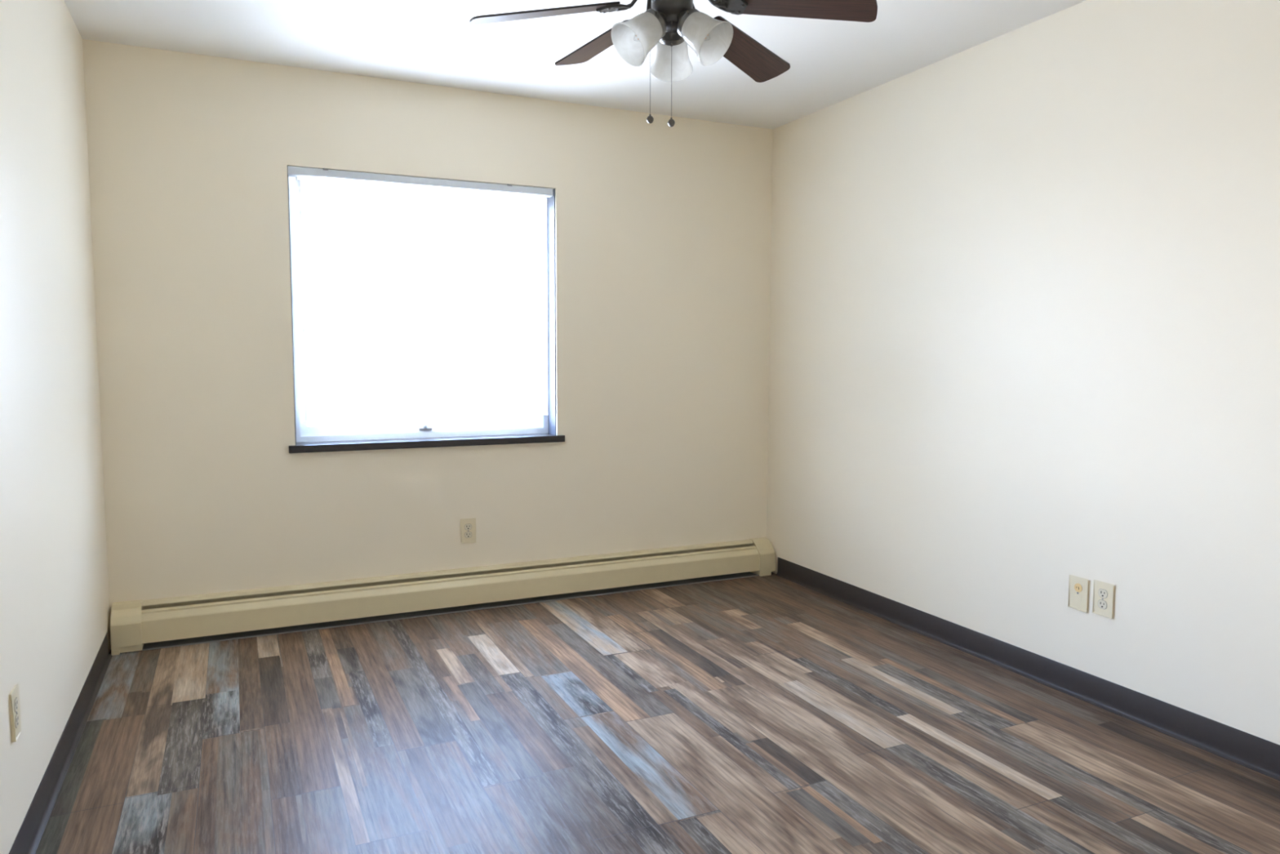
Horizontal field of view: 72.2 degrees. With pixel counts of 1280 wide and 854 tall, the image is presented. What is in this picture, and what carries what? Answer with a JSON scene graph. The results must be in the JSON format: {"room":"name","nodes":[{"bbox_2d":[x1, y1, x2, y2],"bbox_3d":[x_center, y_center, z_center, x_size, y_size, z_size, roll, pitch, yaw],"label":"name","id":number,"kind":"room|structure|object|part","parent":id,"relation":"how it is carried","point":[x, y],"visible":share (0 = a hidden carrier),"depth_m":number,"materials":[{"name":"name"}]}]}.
{"room":"empty bedroom","nodes":[
{"label":"empty bedroom","id":0,"kind":"room"},
{"bbox_2d":[0,0,111,853],"bbox_3d":[-1.276,-0.121,1.403,0.140,2.669,4.750,-2,5,-25],"label":"wall","id":1,"kind":"structure","parent":0,"point":[55,611],"depth_m":2.54,"materials":[{"name":"paint"}]},
{"bbox_2d":[8,682,21,742],"bbox_3d":[-1.479,0.677,2.079,0.009,0.122,0.077,-2,5,-25],"label":"wall outlet","id":2,"kind":"object","parent":1,"relation":"attached to","point":[14,697],"visible":1,"depth_m":2.07,"materials":[{"name":"beige plastic"}]},
{"bbox_2d":[13,697,17,711],"bbox_3d":[-1.477,0.657,2.078,0.002,0.030,0.036,-2,5,-25],"label":"receptacle","id":3,"kind":"object","parent":2,"relation":"attached to","point":[15,699],"depth_m":2.07,"materials":[{"name":"beige plastic"}]},
{"bbox_2d":[14,712,18,728],"bbox_3d":[-1.477,0.696,2.081,0.002,0.030,0.036,-2,5,-25],"label":"receptacle","id":4,"kind":"object","parent":2,"relation":"attached to","point":[16,714],"depth_m":2.08,"materials":[{"name":"beige plastic"}]},
{"bbox_2d":[8,632,112,853],"bbox_3d":[-1.184,1.062,1.480,0.016,0.100,4.630,-2,5,-25],"label":"baseboard","id":5,"kind":"structure","parent":1,"relation":"attached to","point":[28,838],"depth_m":2.54,"materials":[{"name":"grey rubber"}]},
{"bbox_2d":[82,39,773,619],"bbox_3d":[-0.784,-0.365,4.350,3.523,2.669,0.200,-2,5,-25],"label":"wall","id":6,"kind":"structure","parent":0,"point":[663,233],"depth_m":4.07,"materials":[{"name":"paint"}]},
{"bbox_2d":[287,174,555,444],"bbox_3d":[-1.020,-0.557,4.222,1.236,1.227,0.173,-2,5,-25],"label":"window","id":7,"kind":"structure","parent":6,"relation":"in","point":[540,424],"depth_m":4.31,"materials":[{"name":"white metal"}]},
{"bbox_3d":[-1.294,-0.550,4.149,0.610,1.165,0.020,-2,5,-25],"label":"sash","id":8,"kind":"part","parent":7,"relation":"part of","materials":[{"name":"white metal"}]},
{"bbox_2d":[287,165,552,422],"bbox_3d":[-1.004,-0.603,4.166,1.218,1.124,0.093,-2,5,-25],"label":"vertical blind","id":9,"kind":"object","parent":7,"relation":"attached to","point":[295,171],"visible":1,"depth_m":4.17,"materials":[{"name":"plastic"}]},
{"bbox_3d":[-0.792,-0.570,4.407,0.600,1.165,0.020,-2,5,-25],"label":"sash","id":10,"kind":"part","parent":7,"relation":"part of","materials":[{"name":"white glass"}]},
{"bbox_2d":[288,433,564,453],"bbox_3d":[-1.012,0.072,4.260,1.300,0.033,0.207,-2,5,-25],"label":"window sill","id":11,"kind":"structure","parent":6,"relation":"attached to","point":[398,443],"depth_m":4.16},
{"bbox_2d":[110,537,775,655],"bbox_3d":[-0.721,0.781,4.301,3.219,0.190,0.118,-2,5,-25],"label":"baseboard heater","id":12,"kind":"object","parent":6,"relation":"attached to","point":[190,620],"visible":1,"depth_m":4.13,"materials":[{"name":"beige metal"}]},
{"bbox_3d":[-0.735,0.774,4.338,3.007,0.176,0.036,-2,5,-25],"label":"panel","id":13,"kind":"part","parent":12,"relation":"part of","materials":[{"name":"beige metal"}]},
{"bbox_2d":[460,517,475,542],"bbox_3d":[-0.838,0.506,4.283,0.077,0.122,0.009,-2,5,-25],"label":"wall outlet","id":14,"kind":"object","parent":6,"relation":"attached to","point":[468,526],"visible":1,"depth_m":4.28,"materials":[{"name":"beige plastic"}]},
{"bbox_2d":[464,531,471,537],"bbox_3d":[-0.838,0.526,4.283,0.036,0.030,0.002,-2,5,-25],"label":"receptacle","id":15,"kind":"object","parent":14,"relation":"attached to","point":[467,534],"depth_m":4.28,"materials":[{"name":"beige plastic"}]},
{"bbox_2d":[464,523,471,529],"bbox_3d":[-0.838,0.487,4.280,0.036,0.030,0.002,-2,5,-25],"label":"receptacle","id":16,"kind":"object","parent":14,"relation":"attached to","point":[467,526],"depth_m":4.28,"materials":[{"name":"beige plastic"}]},
{"bbox_2d":[63,0,1086,128],"bbox_3d":[0.262,-1.455,2.006,3.243,0.100,4.750,-2,5,-25],"label":"ceiling","id":17,"kind":"structure","parent":0,"point":[435,42],"depth_m":3.49,"materials":[{"name":"paint"}]},
{"bbox_2d":[469,0,877,127],"bbox_3d":[0.071,-1.154,2.549,1.104,0.591,1.106,-2,5,-25],"label":"ceiling fan","id":18,"kind":"object","parent":17,"relation":"hanging from","point":[671,25],"visible":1,"depth_m":2.49,"materials":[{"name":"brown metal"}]},
{"bbox_3d":[-0.267,-1.155,2.451,0.418,0.006,0.132,-12,19,-12],"label":"fan blade","id":19,"kind":"part","parent":18,"relation":"part of","materials":[{"name":"brown wood"}]},
{"bbox_3d":[-0.126,-1.237,2.831,0.132,0.006,0.418,-21,13,-33],"label":"fan blade","id":20,"kind":"part","parent":18,"relation":"part of","materials":[{"name":"brown wood"}]},
{"bbox_3d":[0.004,-1.113,2.490,0.116,0.130,0.130,-45,23,-18],"label":"lamp shade","id":21,"kind":"part","parent":18,"relation":"part of","materials":[{"name":"white glass"}]},
{"bbox_3d":[0.030,-1.034,2.547,0.002,0.256,0.002,-2,5,-25],"label":"pull chain","id":22,"kind":"part","parent":18,"relation":"part of","materials":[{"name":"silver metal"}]},
{"bbox_3d":[0.029,-0.898,2.559,0.020,0.027,0.020,-2,5,-25],"label":"chain pull","id":23,"kind":"part","parent":18,"relation":"part of","materials":[{"name":"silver metal"}]},
{"bbox_2d":[644,8,666,40],"bbox_3d":[0.049,-1.152,2.509,0.083,0.088,0.091,-2,5,-25],"label":"socket","id":24,"kind":"object","parent":18,"relation":"attached to","point":[655,20],"depth_m":2.47,"materials":[{"name":"silver metal"}]},
{"bbox_3d":[0.089,-0.867,2.495,0.020,0.027,0.020,-2,5,-25],"label":"chain pull","id":25,"kind":"part","parent":18,"relation":"part of","materials":[{"name":"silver metal"}]},
{"bbox_3d":[0.089,-1.005,2.484,0.002,0.263,0.002,-2,5,-25],"label":"pull chain","id":26,"kind":"part","parent":18,"relation":"part of","materials":[{"name":"silver metal"}]},
{"bbox_2d":[659,32,684,46],"bbox_3d":[0.099,-1.159,2.589,0.089,0.088,0.086,-2,5,-25],"label":"socket","id":27,"kind":"object","parent":18,"relation":"attached to","point":[666,40],"depth_m":2.57,"materials":[{"name":"silver metal"}]},
{"bbox_3d":[0.095,-1.125,2.637,0.130,0.130,0.116,0,-35,2],"label":"lamp shade","id":28,"kind":"part","parent":18,"relation":"part of","materials":[{"name":"white glass"}]},
{"bbox_2d":[677,8,698,40],"bbox_3d":[0.144,-1.151,2.506,0.088,0.088,0.087,-2,5,-25],"label":"socket","id":29,"kind":"object","parent":18,"relation":"attached to","point":[686,17],"depth_m":2.47,"materials":[{"name":"silver metal"}]},
{"bbox_3d":[0.177,-1.112,2.483,0.116,0.130,0.130,46,25,21],"label":"lamp shade","id":30,"kind":"part","parent":18,"relation":"part of","materials":[{"name":"white glass"}]},
{"bbox_3d":[0.330,-1.205,2.815,0.132,0.006,0.418,-13,-12,38],"label":"fan blade","id":31,"kind":"part","parent":18,"relation":"part of","materials":[{"name":"brown wood"}]},
{"bbox_3d":[0.440,-1.159,2.407,0.418,0.006,0.132,12,-5,19],"label":"fan blade","id":32,"kind":"part","parent":18,"relation":"part of","materials":[{"name":"brown wood"}]},
{"bbox_2d":[35,572,1279,853],"bbox_3d":[0.254,1.095,2.219,3.343,0.080,4.850,-2,5,-25],"label":"floor","id":33,"kind":"structure","parent":0,"point":[772,713],"depth_m":2.74,"materials":[{"name":"brown wood"}]},
{"bbox_2d":[766,0,1279,744],"bbox_3d":[1.792,-0.230,2.823,0.140,2.669,4.750,-2,5,-25],"label":"wall","id":34,"kind":"structure","parent":0,"point":[1024,309],"depth_m":3.20,"materials":[{"name":"paint"}]},
{"bbox_2d":[775,556,1279,780],"bbox_3d":[1.743,0.958,2.835,0.016,0.100,4.630,-2,5,-25],"label":"baseboard","id":35,"kind":"structure","parent":34,"relation":"attached to","point":[1259,754],"depth_m":3.22,"materials":[{"name":"grey rubber"}]},
{"bbox_2d":[1067,574,1088,612],"bbox_3d":[1.581,0.600,3.167,0.009,0.122,0.077,-2,5,-25],"label":"wall outlet","id":36,"kind":"object","parent":34,"relation":"attached to","point":[1077,586],"visible":1,"depth_m":3.16,"materials":[{"name":"beige plastic"}]},
{"bbox_2d":[1074,582,1082,591],"bbox_3d":[1.579,0.579,3.163,0.001,0.032,0.032,-2,5,-25],"label":"receptacle","id":37,"kind":"object","parent":36,"relation":"attached to","point":[1077,586],"depth_m":3.16,"materials":[{"name":"plastic"}]},
{"bbox_2d":[1092,579,1113,618],"bbox_3d":[1.623,0.603,3.076,0.009,0.122,0.077,-2,5,-25],"label":"wall outlet","id":38,"kind":"object","parent":34,"relation":"attached to","point":[1103,592],"visible":1,"depth_m":3.07,"materials":[{"name":"beige plastic"}]},
{"bbox_2d":[1097,599,1106,608],"bbox_3d":[1.621,0.622,3.077,0.002,0.030,0.036,-2,5,-25],"label":"receptacle","id":39,"kind":"object","parent":38,"relation":"attached to","point":[1102,603],"depth_m":3.08,"materials":[{"name":"beige plastic"}]},
{"bbox_2d":[1097,588,1107,598],"bbox_3d":[1.622,0.583,3.074,0.001,0.030,0.036,-2,5,-25],"label":"receptacle","id":40,"kind":"object","parent":38,"relation":"attached to","point":[1102,593],"depth_m":3.07,"materials":[{"name":"beige plastic"}]}
]}

